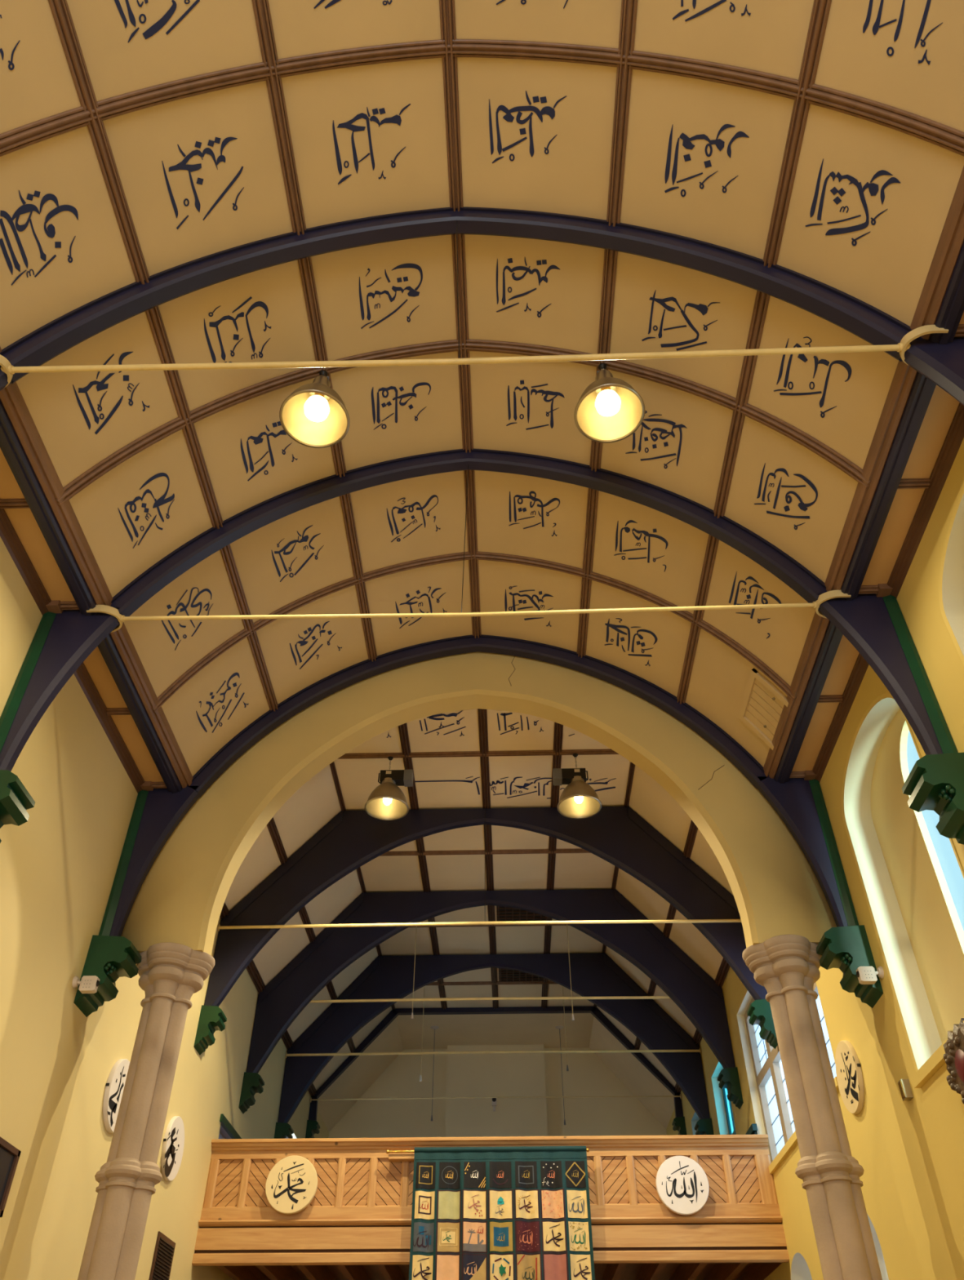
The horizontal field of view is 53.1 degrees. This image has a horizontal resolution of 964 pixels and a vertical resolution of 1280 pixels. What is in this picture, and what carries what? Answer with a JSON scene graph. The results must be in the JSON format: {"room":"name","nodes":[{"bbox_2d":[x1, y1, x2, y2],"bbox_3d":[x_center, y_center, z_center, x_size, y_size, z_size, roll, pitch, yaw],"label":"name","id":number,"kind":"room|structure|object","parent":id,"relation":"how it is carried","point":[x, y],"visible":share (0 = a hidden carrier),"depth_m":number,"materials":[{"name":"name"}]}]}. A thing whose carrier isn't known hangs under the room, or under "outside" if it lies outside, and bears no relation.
{"room":"mosque","nodes":[
{"label":"mosque","id":0,"kind":"room"},
{"bbox_2d":[0,536,328,1279],"bbox_3d":[-3.569,3.757,7.312,0.001,7.370,27.700,-1,-42,1],"label":"wall","id":1,"kind":"structure","parent":0,"point":[58,868],"depth_m":8.33,"materials":[{"name":"beige paint"}]},
{"bbox_2d":[0,1136,21,1217],"bbox_3d":[-3.555,3.843,6.965,0.040,0.440,0.700,-1,-42,1],"label":"framed picture","id":2,"kind":"object","parent":1,"relation":"attached to","point":[10,1155],"visible":1,"depth_m":7.17,"materials":[{"name":"brown paint"}]},
{"bbox_2d":[0,769,35,843],"bbox_3d":[-3.441,1.248,6.729,0.377,0.620,0.348,-1,-42,1],"label":"carved corbel","id":3,"kind":"object","parent":1,"relation":"attached to","point":[15,799],"visible":1,"depth_m":6.79,"materials":[{"name":"green paint"}]},
{"bbox_2d":[0,508,144,792],"bbox_3d":[-3.720,-3.188,4.709,0.070,0.100,14.550,-1,-42,1],"label":"trim","id":4,"kind":"structure","parent":1,"relation":"attached to","point":[8,535],"depth_m":8.58,"materials":[{"name":"brown paint"}]},
{"bbox_2d":[71,975,99,993],"bbox_3d":[-3.455,3.003,8.414,0.212,0.135,0.100,-1,-42,1],"label":"wall sensor","id":5,"kind":"object","parent":1,"relation":"attached to","point":[88,984],"visible":1,"depth_m":8.39,"materials":[{"name":"white plastic"}]},
{"bbox_2d":[73,935,141,1017],"bbox_3d":[-3.366,3.036,8.724,0.377,0.620,0.348,-1,-42,1],"label":"carved corbel","id":6,"kind":"object","parent":1,"relation":"attached to","point":[109,958],"visible":0.98,"depth_m":8.68,"materials":[{"name":"green paint"}]},
{"bbox_2d":[102,1058,129,1133],"bbox_3d":[-3.494,4.385,9.278,0.046,0.650,0.662,-1,-42,1],"label":"roundel","id":7,"kind":"object","parent":1,"relation":"attached to","point":[115,1084],"visible":0.7,"depth_m":9.12,"materials":[{"name":"white wood"}]},
{"bbox_2d":[148,1231,175,1279],"bbox_3d":[-3.433,6.834,10.258,0.034,0.820,0.640,-1,-42,1],"label":"air vent","id":8,"kind":"object","parent":1,"relation":"in","point":[163,1255],"visible":1,"depth_m":10.34,"materials":[{"name":"brown paint"}]},
{"bbox_2d":[161,1115,184,1181],"bbox_3d":[-3.440,5.656,10.733,0.046,0.640,0.666,-1,-42,1],"label":"roundel","id":9,"kind":"object","parent":1,"relation":"attached to","point":[173,1144],"visible":1,"depth_m":10.67,"materials":[{"name":"white metal"}]},
{"bbox_2d":[193,1004,226,1054],"bbox_3d":[-3.329,4.794,11.848,0.258,0.500,0.300,-1,-42,1],"label":"carved corbel","id":10,"kind":"object","parent":1,"relation":"attached to","point":[212,1019],"visible":1,"depth_m":11.80,"materials":[{"name":"green paint"}]},
{"bbox_2d":[218,1113,241,1138],"bbox_3d":[-3.440,7.189,12.661,0.150,1.400,1.410,-1,-42,1],"label":"door","id":11,"kind":"structure","parent":1,"relation":"in","point":[227,1131],"depth_m":12.94,"materials":[{"name":"purple paint"}]},
{"bbox_2d":[238,1071,264,1113],"bbox_3d":[-3.266,6.440,13.702,0.245,0.475,0.300,-1,-42,1],"label":"carved corbel","id":12,"kind":"object","parent":1,"relation":"attached to","point":[252,1082],"visible":1,"depth_m":13.65,"materials":[{"name":"green paint"}]},
{"bbox_2d":[274,1122,293,1138],"bbox_3d":[-3.198,8.061,15.511,0.245,0.475,0.300,-1,-42,1],"label":"carved corbel","id":13,"kind":"object","parent":1,"relation":"attached to","point":[282,1131],"visible":0.44,"depth_m":15.49,"materials":[{"name":"green paint"}]},
{"bbox_2d":[305,1120,319,1137],"bbox_3d":[-3.147,9.180,17.925,0.206,0.400,0.280,-1,-42,1],"label":"carved corbel","id":14,"kind":"object","parent":1,"relation":"attached to","point":[313,1127],"visible":0.69,"depth_m":17.89,"materials":[{"name":"green paint"}]},
{"bbox_2d":[308,1006,683,1120],"bbox_3d":[0.247,8.199,18.677,6.990,2.120,0.120,-1,-42,1],"label":"roof truss","id":15,"kind":"object","parent":14,"relation":"on","point":[388,1019],"visible":0.89,"depth_m":19.13,"materials":[{"name":"blue paint"}]},
{"bbox_2d":[310,1093,681,1102],"bbox_3d":[0.245,8.635,18.166,6.982,0.090,0.090,-1,-42,1],"label":"rod","id":16,"kind":"object","parent":15,"relation":"attached to","point":[680,1095],"visible":1,"depth_m":18.17,"materials":[{"name":"beige paint"}]},
{"bbox_2d":[0,448,957,771],"bbox_3d":[-0.131,-0.397,8.139,6.990,3.757,0.200,-1,-42,1],"label":"roof truss","id":17,"kind":"object","parent":1,"relation":"attached to","point":[877,628],"visible":0.99,"depth_m":8.07,"materials":[{"name":"blue paint"}]},
{"bbox_2d":[86,465,850,632],"bbox_3d":[-0.131,-0.949,8.633,6.250,2.022,0.271,-1,-42,1],"label":"rod","id":18,"kind":"object","parent":17,"relation":"attached to","point":[826,596],"visible":0.81,"depth_m":7.96,"materials":[{"name":"beige paint"}]},
{"bbox_2d":[0,206,963,405],"bbox_3d":[-0.196,-1.955,6.401,6.990,3.757,0.200,-1,-42,1],"label":"roof truss","id":19,"kind":"object","parent":1,"relation":"attached to","point":[943,365],"visible":0.98,"depth_m":7.02,"materials":[{"name":"blue paint"}]},
{"bbox_2d":[0,221,948,387],"bbox_3d":[-0.197,-2.530,6.863,6.250,2.030,0.271,-1,-42,1],"label":"rod","id":20,"kind":"object","parent":19,"relation":"attached to","point":[6,367],"visible":0.8,"depth_m":6.18,"materials":[{"name":"beige paint"}]},
{"bbox_2d":[191,1134,789,1279],"bbox_3d":[0.236,9.584,14.847,7.080,1.345,8.495,-1,-42,1],"label":"gallery","id":21,"kind":"object","parent":1,"relation":"attached to","point":[357,1224],"visible":0.64,"depth_m":11.80,"materials":[{"name":"brown wood"}]},
{"bbox_2d":[265,1155,317,1214],"bbox_3d":[-2.336,6.680,11.828,0.636,0.636,0.046,-1,-42,1],"label":"roundel","id":22,"kind":"object","parent":21,"relation":"attached to","point":[291,1184],"visible":1,"depth_m":11.80,"materials":[{"name":"white paint"}]},
{"bbox_2d":[386,1148,589,1161],"bbox_3d":[0.070,6.410,12.004,2.525,0.097,0.172,-1,-42,1],"label":"pole","id":23,"kind":"object","parent":21,"relation":"attached to","point":[403,1157],"visible":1,"depth_m":11.98,"materials":[{"name":"brown wood"}]},
{"bbox_2d":[408,1146,595,1279],"bbox_3d":[0.226,6.992,11.340,2.130,1.885,0.094,-1,-42,1],"label":"quilt","id":24,"kind":"object","parent":23,"relation":"hanging from","point":[516,1212],"visible":1,"depth_m":11.47,"materials":[{"name":"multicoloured fabric"}]},
{"bbox_2d":[655,1155,709,1215],"bbox_3d":[2.434,6.617,11.706,0.636,0.636,0.046,-1,-42,1],"label":"roundel","id":25,"kind":"object","parent":21,"relation":"attached to","point":[682,1186],"visible":1,"depth_m":11.68,"materials":[{"name":"white paint"}]},
{"bbox_2d":[219,708,733,1131],"bbox_3d":[0.134,5.302,15.804,7.000,1.660,12.790,-1,-42,1],"label":"ceiling","id":26,"kind":"structure","parent":0,"point":[515,781],"depth_m":14.95,"materials":[{"name":"beige paint"}]},
{"bbox_2d":[329,761,395,1009],"bbox_3d":[-1.925,3.969,15.544,0.118,0.070,10.510,-1,-42,1],"label":"trim","id":27,"kind":"structure","parent":26,"relation":"attached to","point":[332,766],"depth_m":13.66,"materials":[{"name":"brown paint"}]},
{"bbox_2d":[410,925,417,1019],"bbox_3d":[-1.106,5.352,15.812,0.180,1.722,0.180,-1,-42,1],"label":"hanging cord","id":28,"kind":"object","parent":26,"relation":"hanging from","point":[411,1017],"visible":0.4,"depth_m":15.66,"materials":[{"name":"beige paint"}]},
{"bbox_2d":[419,989,424,1081],"bbox_3d":[-1.099,7.228,17.852,0.180,1.792,0.180,-1,-42,1],"label":"hanging cord","id":29,"kind":"object","parent":26,"relation":"hanging from","point":[420,1077],"visible":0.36,"depth_m":17.74,"materials":[{"name":"beige paint"}]},
{"bbox_2d":[398,723,447,1009],"bbox_3d":[-0.898,3.958,15.515,0.114,0.042,10.510,-1,-42,1],"label":"trim","id":30,"kind":"structure","parent":26,"relation":"attached to","point":[403,731],"depth_m":14.61,"materials":[{"name":"brown paint"}]},
{"bbox_2d":[430,1026,439,1120],"bbox_3d":[-0.989,8.784,19.570,0.180,1.817,0.180,-1,-42,1],"label":"cord","id":31,"kind":"object","parent":26,"relation":"hanging from","point":[434,1028],"visible":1,"depth_m":19.72,"materials":[{"name":"grey fabric"}]},
{"bbox_2d":[337,749,618,759],"bbox_3d":[0.001,2.133,12.248,7.000,1.688,0.094,-1,-42,1],"label":"trim","id":32,"kind":"structure","parent":26,"relation":"attached to","point":[565,752],"depth_m":12.78,"materials":[{"name":"brown paint"}]},
{"bbox_2d":[364,755,413,820],"bbox_3d":[-1.201,1.858,12.539,0.594,0.794,0.568,-1,-42,1],"label":"pendant lamp","id":33,"kind":"object","parent":32,"relation":"hanging from","point":[387,802],"visible":1,"depth_m":12.48,"materials":[{"name":"metal"}]},
{"bbox_2d":[552,753,601,818],"bbox_3d":[1.222,1.819,12.483,0.594,0.813,0.568,-1,-42,1],"label":"pendant lamp","id":34,"kind":"object","parent":32,"relation":"hanging from","point":[578,800],"visible":1,"depth_m":12.42,"materials":[{"name":"metal"}]},
{"bbox_2d":[379,848,590,856],"bbox_3d":[0.073,3.861,14.175,7.000,1.688,0.094,-1,-42,1],"label":"trim","id":35,"kind":"structure","parent":26,"relation":"attached to","point":[575,850],"depth_m":14.71,"materials":[{"name":"brown paint"}]},
{"bbox_2d":[204,806,767,1006],"bbox_3d":[0.040,3.505,12.869,6.980,2.860,0.162,-1,-42,1],"label":"roof truss","id":36,"kind":"object","parent":26,"relation":"attached to","point":[619,836],"visible":0.88,"depth_m":13.16,"materials":[{"name":"blue paint"}]},
{"bbox_2d":[217,808,741,931],"bbox_3d":[0.037,3.066,13.130,6.982,1.800,0.090,-1,-42,1],"label":"rod","id":37,"kind":"object","parent":36,"relation":"attached to","point":[685,921],"visible":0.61,"depth_m":12.56,"materials":[{"name":"beige paint"}]},
{"bbox_2d":[477,708,498,1008],"bbox_3d":[0.131,3.938,15.495,0.114,0.042,10.510,-1,-42,1],"label":"trim","id":38,"kind":"structure","parent":26,"relation":"attached to","point":[482,713],"depth_m":14.31,"materials":[{"name":"brown paint"}]},
{"bbox_2d":[409,924,568,927],"bbox_3d":[0.142,5.509,16.014,7.000,1.688,0.094,-1,-42,1],"label":"rod","id":39,"kind":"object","parent":26,"relation":"attached to","point":[514,925],"depth_m":16.55,"materials":[{"name":"brown paint"}]},
{"bbox_2d":[246,888,735,1073],"bbox_3d":[0.109,5.159,14.716,6.980,2.860,0.162,-1,-42,1],"label":"roof truss","id":40,"kind":"object","parent":26,"relation":"attached to","point":[696,993],"visible":0.95,"depth_m":14.97,"materials":[{"name":"blue paint"}]},
{"bbox_2d":[309,995,671,1003],"bbox_3d":[0.112,5.446,14.594,6.982,0.090,0.090,-1,-42,1],"label":"rod","id":41,"kind":"object","parent":40,"relation":"attached to","point":[611,997],"visible":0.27,"depth_m":14.59,"materials":[{"name":"beige paint"}]},
{"bbox_2d":[426,980,557,985],"bbox_3d":[0.211,7.177,17.875,7.000,1.688,0.094,-1,-42,1],"label":"trim","id":42,"kind":"structure","parent":26,"relation":"attached to","point":[468,983],"depth_m":18.40,"materials":[{"name":"brown paint"}]},
{"bbox_2d":[277,952,710,1123],"bbox_3d":[0.176,6.780,16.524,6.980,2.860,0.162,-1,-42,1],"label":"roof truss","id":43,"kind":"object","parent":26,"relation":"attached to","point":[596,974],"visible":0.98,"depth_m":16.80,"materials":[{"name":"blue paint"}]},
{"bbox_2d":[285,1048,701,1057],"bbox_3d":[0.174,6.956,16.234,6.982,0.090,0.090,-1,-42,1],"label":"rod","id":44,"kind":"object","parent":43,"relation":"attached to","point":[700,1050],"visible":1,"depth_m":16.23,"materials":[{"name":"beige paint"}]},
{"bbox_2d":[498,968,543,982],"bbox_3d":[0.757,6.222,18.052,0.880,0.030,0.820,-1,-42,1],"label":"ceiling vent","id":45,"kind":"object","parent":26,"relation":"in","point":[504,975],"visible":0.47,"depth_m":18.17,"materials":[{"name":"black metal"}]},
{"bbox_2d":[496,906,546,921],"bbox_3d":[0.686,4.514,16.146,0.880,0.030,0.900,-1,-42,1],"label":"ceiling vent","id":46,"kind":"object","parent":26,"relation":"in","point":[504,913],"visible":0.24,"depth_m":16.28,"materials":[{"name":"black metal"}]},
{"bbox_2d":[541,721,563,1008],"bbox_3d":[1.101,3.920,15.475,0.114,0.042,10.510,-1,-42,1],"label":"trim","id":47,"kind":"structure","parent":26,"relation":"attached to","point":[558,728],"depth_m":14.59,"materials":[{"name":"brown paint"}]},
{"bbox_2d":[555,1025,565,1124],"bbox_3d":[1.624,8.809,19.544,0.180,1.892,0.180,-1,-42,1],"label":"cord","id":48,"kind":"object","parent":26,"relation":"hanging from","point":[559,1027],"visible":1,"depth_m":19.75,"materials":[{"name":"grey plastic"}]},
{"bbox_2d":[562,986,568,1071],"bbox_3d":[1.542,7.160,17.907,0.180,1.622,0.180,-1,-42,1],"label":"hanging cord","id":49,"kind":"object","parent":26,"relation":"hanging from","point":[567,1069],"visible":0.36,"depth_m":17.73,"materials":[{"name":"beige paint"}]},
{"bbox_2d":[566,924,574,1021],"bbox_3d":[1.440,5.364,15.813,0.180,1.742,0.180,-1,-42,1],"label":"hanging cord","id":50,"kind":"object","parent":26,"relation":"hanging from","point":[573,1019],"visible":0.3,"depth_m":15.69,"materials":[{"name":"beige paint"}]},
{"bbox_2d":[593,762,635,1007],"bbox_3d":[2.128,3.892,15.462,0.118,0.070,10.510,-1,-42,1],"label":"trim","id":51,"kind":"structure","parent":26,"relation":"attached to","point":[632,768],"depth_m":13.58,"materials":[{"name":"brown paint"}]},
{"bbox_2d":[634,819,697,1049],"bbox_3d":[2.861,4.492,14.896,0.086,0.095,10.510,-1,-42,1],"label":"trim","id":52,"kind":"structure","parent":26,"relation":"attached to","point":[691,835],"depth_m":14.36,"materials":[{"name":"brown paint"}]},
{"bbox_2d":[674,958,729,1093],"bbox_3d":[3.546,5.060,14.362,0.100,0.110,10.510,-1,-42,1],"label":"trim","id":53,"kind":"structure","parent":26,"relation":"attached to","point":[724,967],"depth_m":14.31,"materials":[{"name":"brown paint"}]},
{"bbox_2d":[120,651,836,965],"bbox_3d":[-0.049,1.473,10.408,7.000,4.000,0.364,-1,-42,1],"label":"arch","id":54,"kind":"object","parent":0,"point":[776,891],"depth_m":10.19,"materials":[{"name":"beige paint"}]},
{"bbox_2d":[0,498,166,791],"bbox_3d":[-3.478,-0.518,7.722,0.270,0.055,6.185,-1,-42,1],"label":"trim","id":55,"kind":"structure","parent":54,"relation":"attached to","point":[54,606],"depth_m":7.98,"materials":[{"name":"brown paint"}]},
{"bbox_2d":[0,400,182,793],"bbox_3d":[-3.390,-3.232,4.736,0.150,0.180,14.550,-1,-42,1],"label":"trim","id":56,"kind":"structure","parent":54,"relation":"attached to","point":[11,446],"depth_m":7.66,"materials":[{"name":"blue paint"}]},
{"bbox_2d":[0,346,193,788],"bbox_3d":[-3.270,-3.256,4.754,0.100,0.120,14.550,-1,-42,1],"label":"trim","id":57,"kind":"structure","parent":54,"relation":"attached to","point":[15,406],"depth_m":7.60,"materials":[{"name":"brown paint"}]},
{"bbox_2d":[48,0,278,711],"bbox_3d":[-2.502,-3.994,5.386,0.087,0.084,14.550,-1,-42,1],"label":"trim","id":58,"kind":"structure","parent":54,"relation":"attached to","point":[60,9],"depth_m":6.91,"materials":[{"name":"brown paint"}]},
{"bbox_2d":[219,902,316,1096],"bbox_3d":[-3.341,5.192,14.501,0.100,0.110,10.510,-1,-42,1],"label":"trim","id":59,"kind":"structure","parent":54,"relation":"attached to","point":[251,968],"depth_m":14.37,"materials":[{"name":"brown paint"}]},
{"bbox_2d":[266,817,355,1053],"bbox_3d":[-2.657,4.598,15.008,0.086,0.095,10.510,-1,-42,1],"label":"trim","id":60,"kind":"structure","parent":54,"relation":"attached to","point":[271,825],"depth_m":14.36,"materials":[{"name":"brown paint"}]},
{"bbox_2d":[252,0,377,662],"bbox_3d":[-1.457,-4.529,5.827,0.101,0.074,14.550,-1,-42,1],"label":"trim","id":61,"kind":"structure","parent":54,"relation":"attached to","point":[261,7],"depth_m":7.36,"materials":[{"name":"brown paint"}]},
{"bbox_2d":[439,0,481,638],"bbox_3d":[-0.258,-4.792,6.018,0.104,0.048,14.550,-1,-42,1],"label":"trim","id":62,"kind":"structure","parent":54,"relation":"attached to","point":[447,15],"depth_m":7.99,"materials":[{"name":"brown paint"}]},
{"bbox_2d":[98,634,858,936],"bbox_3d":[-0.056,1.391,10.134,6.990,3.757,0.200,-1,-42,1],"label":"roof truss","id":63,"kind":"object","parent":54,"relation":"attached to","point":[800,803],"visible":0.98,"depth_m":10.01,"materials":[{"name":"blue paint"}]},
{"bbox_2d":[577,0,637,657],"bbox_3d":[0.942,-4.575,5.778,0.101,0.074,14.550,-1,-42,1],"label":"trim","id":64,"kind":"structure","parent":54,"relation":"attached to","point":[628,7],"depth_m":7.49,"materials":[{"name":"brown paint"}]},
{"bbox_2d":[676,0,831,704],"bbox_3d":[1.987,-4.080,5.295,0.087,0.084,14.550,-1,-42,1],"label":"trim","id":65,"kind":"structure","parent":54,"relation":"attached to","point":[820,9],"depth_m":7.04,"materials":[{"name":"brown paint"}]},
{"bbox_2d":[763,166,963,778],"bbox_3d":[2.757,-3.372,4.632,0.100,0.120,14.550,-1,-42,1],"label":"ceiling beam","id":66,"kind":"structure","parent":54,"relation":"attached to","point":[951,240],"depth_m":6.89,"materials":[{"name":"brown paint"}]},
{"bbox_2d":[773,241,963,783],"bbox_3d":[2.877,-3.352,4.609,0.150,0.180,14.550,-1,-42,1],"label":"trim","id":67,"kind":"structure","parent":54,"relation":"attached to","point":[951,311],"depth_m":7.12,"materials":[{"name":"blue paint"}]},
{"bbox_2d":[789,324,963,780],"bbox_3d":[3.190,-0.646,7.587,0.270,0.055,6.185,-1,-42,1],"label":"trim","id":68,"kind":"structure","parent":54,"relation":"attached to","point":[881,589],"depth_m":7.84,"materials":[{"name":"brown paint"}]},
{"bbox_2d":[0,0,963,782],"bbox_3d":[-0.257,-4.046,5.349,7.000,2.028,14.550,-1,-42,1],"label":"ceiling","id":69,"kind":"structure","parent":0,"point":[201,175],"depth_m":7.39,"materials":[{"name":"beige paint"}]},
{"bbox_2d":[53,338,871,507],"bbox_3d":[-0.165,-1.841,7.809,6.053,2.053,0.109,-1,-42,1],"label":"trim","id":70,"kind":"structure","parent":69,"relation":"attached to","point":[82,482],"depth_m":7.96,"materials":[{"name":"brown paint"}]},
{"bbox_2d":[279,369,350,448],"bbox_3d":[-1.355,-2.028,8.021,0.568,0.670,0.568,-1,-42,1],"label":"pendant lamp","id":71,"kind":"object","parent":70,"relation":"hanging from","point":[314,415],"visible":1,"depth_m":7.98,"materials":[{"name":"metal"}]},
{"bbox_2d":[573,363,644,443],"bbox_3d":[1.024,-2.066,7.967,0.568,0.691,0.568,-1,-42,1],"label":"pendant lamp","id":72,"kind":"object","parent":70,"relation":"hanging from","point":[609,410],"visible":1,"depth_m":7.92,"materials":[{"name":"metal"}]},
{"bbox_2d":[151,551,797,713],"bbox_3d":[-0.095,-0.153,9.692,6.053,2.053,0.109,-1,-42,1],"label":"trim","id":73,"kind":"structure","parent":69,"relation":"attached to","point":[206,660],"depth_m":9.92,"materials":[{"name":"brown paint"}]},
{"bbox_2d":[0,39,963,156],"bbox_3d":[-0.230,-3.392,6.078,6.053,2.053,0.109,-1,-42,1],"label":"trim","id":74,"kind":"structure","parent":69,"relation":"attached to","point":[947,137],"depth_m":6.34,"materials":[{"name":"brown paint"}]},
{"bbox_2d":[737,667,788,750],"bbox_3d":[2.777,0.694,9.484,0.312,0.458,0.760,-1,-42,1],"label":"ceiling hatch","id":75,"kind":"object","parent":69,"relation":"attached to","point":[762,704],"visible":1,"depth_m":9.50,"materials":[{"name":"wood"}]},
{"bbox_2d":[444,1044,547,1137],"bbox_3d":[0.301,12.239,18.023,2.100,9.030,0.220,-1,-42,1],"label":"wall","id":76,"kind":"structure","parent":0,"point":[492,1074],"depth_m":20.31,"materials":[{"name":"beige paint"}]},
{"bbox_2d":[491,1097,496,1111],"bbox_3d":[0.254,9.675,20.094,0.100,0.254,0.119,-1,-42,1],"label":"security camera","id":77,"kind":"object","parent":76,"relation":"attached to","point":[493,1100],"visible":0.83,"depth_m":20.09,"materials":[{"name":"white plastic"}]},
{"bbox_2d":[328,1047,666,1137],"bbox_3d":[0.314,12.212,18.195,7.000,9.300,0.001,-1,-42,1],"label":"wall","id":78,"kind":"structure","parent":0,"point":[587,1075],"depth_m":20.36,"materials":[{"name":"beige paint"}]},
{"bbox_2d":[666,438,963,1279],"bbox_3d":[3.428,3.623,7.170,0.001,7.370,27.700,-1,-42,1],"label":"wall","id":79,"kind":"structure","parent":0,"point":[910,1153],"depth_m":8.10,"materials":[{"name":"yellow paint"}]},
{"bbox_2d":[671,1116,686,1135],"bbox_3d":[3.644,9.050,17.787,0.206,0.400,0.280,-1,-42,1],"label":"carved corbel","id":80,"kind":"object","parent":79,"relation":"attached to","point":[678,1123],"visible":0.71,"depth_m":17.75,"materials":[{"name":"green paint"}]},
{"bbox_2d":[691,1111,699,1134],"bbox_3d":[3.800,8.880,16.114,0.180,1.880,1.150,-1,-42,1],"label":"window","id":81,"kind":"structure","parent":79,"relation":"in","point":[695,1118],"depth_m":17.08,"materials":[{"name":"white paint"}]},
{"bbox_2d":[694,1118,714,1134],"bbox_3d":[3.554,7.932,15.374,0.245,0.475,0.300,-1,-42,1],"label":"carved corbel","id":82,"kind":"object","parent":79,"relation":"attached to","point":[703,1126],"visible":0.43,"depth_m":15.35,"materials":[{"name":"green paint"}]},
{"bbox_2d":[711,1061,736,1134],"bbox_3d":[3.733,7.286,14.321,0.180,1.860,1.150,-1,-42,1],"label":"window","id":83,"kind":"structure","parent":79,"relation":"in","point":[723,1106],"depth_m":15.01,"materials":[{"name":"white paint"}]},
{"bbox_2d":[717,1066,743,1109],"bbox_3d":[3.486,6.310,13.565,0.245,0.475,0.300,-1,-42,1],"label":"carved corbel","id":84,"kind":"object","parent":79,"relation":"attached to","point":[728,1077],"visible":1,"depth_m":13.51,"materials":[{"name":"green paint"}]},
{"bbox_2d":[745,1123,757,1134],"bbox_3d":[3.579,7.110,12.805,0.060,0.900,1.350,-1,-42,1],"label":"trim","id":85,"kind":"structure","parent":79,"relation":"attached to","point":[753,1130],"depth_m":12.60,"materials":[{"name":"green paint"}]},
{"bbox_2d":[746,999,777,1048],"bbox_3d":[3.411,4.665,11.711,0.258,0.500,0.300,-1,-42,1],"label":"carved corbel","id":86,"kind":"object","parent":79,"relation":"attached to","point":[759,1011],"visible":0.96,"depth_m":11.66,"materials":[{"name":"green paint"}]},
{"bbox_2d":[736,982,839,1173],"bbox_3d":[3.618,4.798,11.477,0.240,2.130,3.830,-1,-42,1],"label":"window","id":87,"kind":"structure","parent":79,"relation":"in","point":[772,1112],"depth_m":12.46,"materials":[{"name":"white glass"}]},
{"bbox_2d":[791,1253,812,1279],"bbox_3d":[3.740,7.769,10.260,0.340,2.120,1.050,-1,-42,1],"label":"window","id":88,"kind":"structure","parent":79,"relation":"in","point":[800,1270],"depth_m":11.10,"materials":[{"name":"white glass"}]},
{"bbox_2d":[835,1040,863,1114],"bbox_3d":[3.452,4.103,9.061,0.046,0.630,0.643,-1,-42,1],"label":"roundel","id":89,"kind":"object","parent":79,"relation":"attached to","point":[848,1069],"visible":1,"depth_m":8.99,"materials":[{"name":"white wood"}]},
{"bbox_2d":[816,924,883,1008],"bbox_3d":[3.255,2.909,8.590,0.377,0.620,0.348,-1,-42,1],"label":"carved corbel","id":90,"kind":"object","parent":79,"relation":"attached to","point":[846,948],"visible":1,"depth_m":8.55,"materials":[{"name":"green paint"}]},
{"bbox_2d":[856,966,884,984],"bbox_3d":[3.330,2.873,8.276,0.212,0.135,0.100,-1,-42,1],"label":"wall sensor","id":91,"kind":"object","parent":79,"relation":"attached to","point":[865,975],"visible":1,"depth_m":8.26,"materials":[{"name":"white plastic"}]},
{"bbox_2d":[866,1213,888,1279],"bbox_3d":[3.673,6.151,8.455,0.340,2.120,1.200,-1,-42,1],"label":"window","id":92,"kind":"structure","parent":79,"relation":"in","point":[877,1244],"depth_m":9.20,"materials":[{"name":"white paint"}]},
{"bbox_2d":[812,402,963,782],"bbox_3d":[3.207,-3.321,4.569,0.070,0.100,14.550,-1,-42,1],"label":"trim","id":93,"kind":"structure","parent":79,"relation":"attached to","point":[954,437],"depth_m":7.47,"materials":[{"name":"brown paint"}]},
{"bbox_2d":[841,693,963,1088],"bbox_3d":[3.537,1.844,7.794,0.360,2.812,1.839,-1,-42,1],"label":"window","id":94,"kind":"structure","parent":79,"relation":"in","point":[921,932],"depth_m":8.27,"materials":[{"name":"white paint"}]},
{"bbox_2d":[897,1079,913,1100],"bbox_3d":[3.408,3.622,7.760,0.064,0.140,0.085,-1,-42,1],"label":"junction box","id":95,"kind":"object","parent":79,"relation":"attached to","point":[905,1090],"visible":1,"depth_m":7.73,"materials":[{"name":"metal"}]},
{"bbox_2d":[902,752,963,844],"bbox_3d":[3.180,1.121,6.595,0.377,0.620,0.348,-1,-42,1],"label":"carved corbel","id":96,"kind":"object","parent":79,"relation":"attached to","point":[935,782],"visible":1,"depth_m":6.59,"materials":[{"name":"green paint"}]},
{"bbox_2d":[938,484,963,666],"bbox_3d":[3.458,-0.047,5.684,0.360,2.812,1.829,-1,-42,1],"label":"window","id":97,"kind":"structure","parent":79,"relation":"in","point":[953,581],"depth_m":6.96,"materials":[{"name":"beige glass"}]},
{"bbox_2d":[942,1017,963,1103],"bbox_3d":[3.355,2.991,6.675,0.099,0.626,0.614,-1,-42,1],"label":"carved crest","id":98,"kind":"object","parent":79,"relation":"attached to","point":[953,1056],"visible":1,"depth_m":6.76,"materials":[{"name":"brown wood"}]},
{"label":"floor","id":99,"kind":"structure","parent":0,"visible":0},
{"bbox_2d":[77,942,215,1279],"bbox_3d":[-2.903,5.060,7.342,0.656,5.470,0.656,32,-51,-31],"label":"column","id":100,"kind":"structure","parent":99,"relation":"on","point":[170,973],"depth_m":8.12,"materials":[{"name":"stone"}]},
{"bbox_2d":[742,934,882,1279],"bbox_3d":[2.814,4.950,7.226,0.656,5.470,0.656,32,-51,-31],"label":"column","id":101,"kind":"structure","parent":99,"relation":"on","point":[787,966],"depth_m":7.99,"materials":[{"name":"stone"}]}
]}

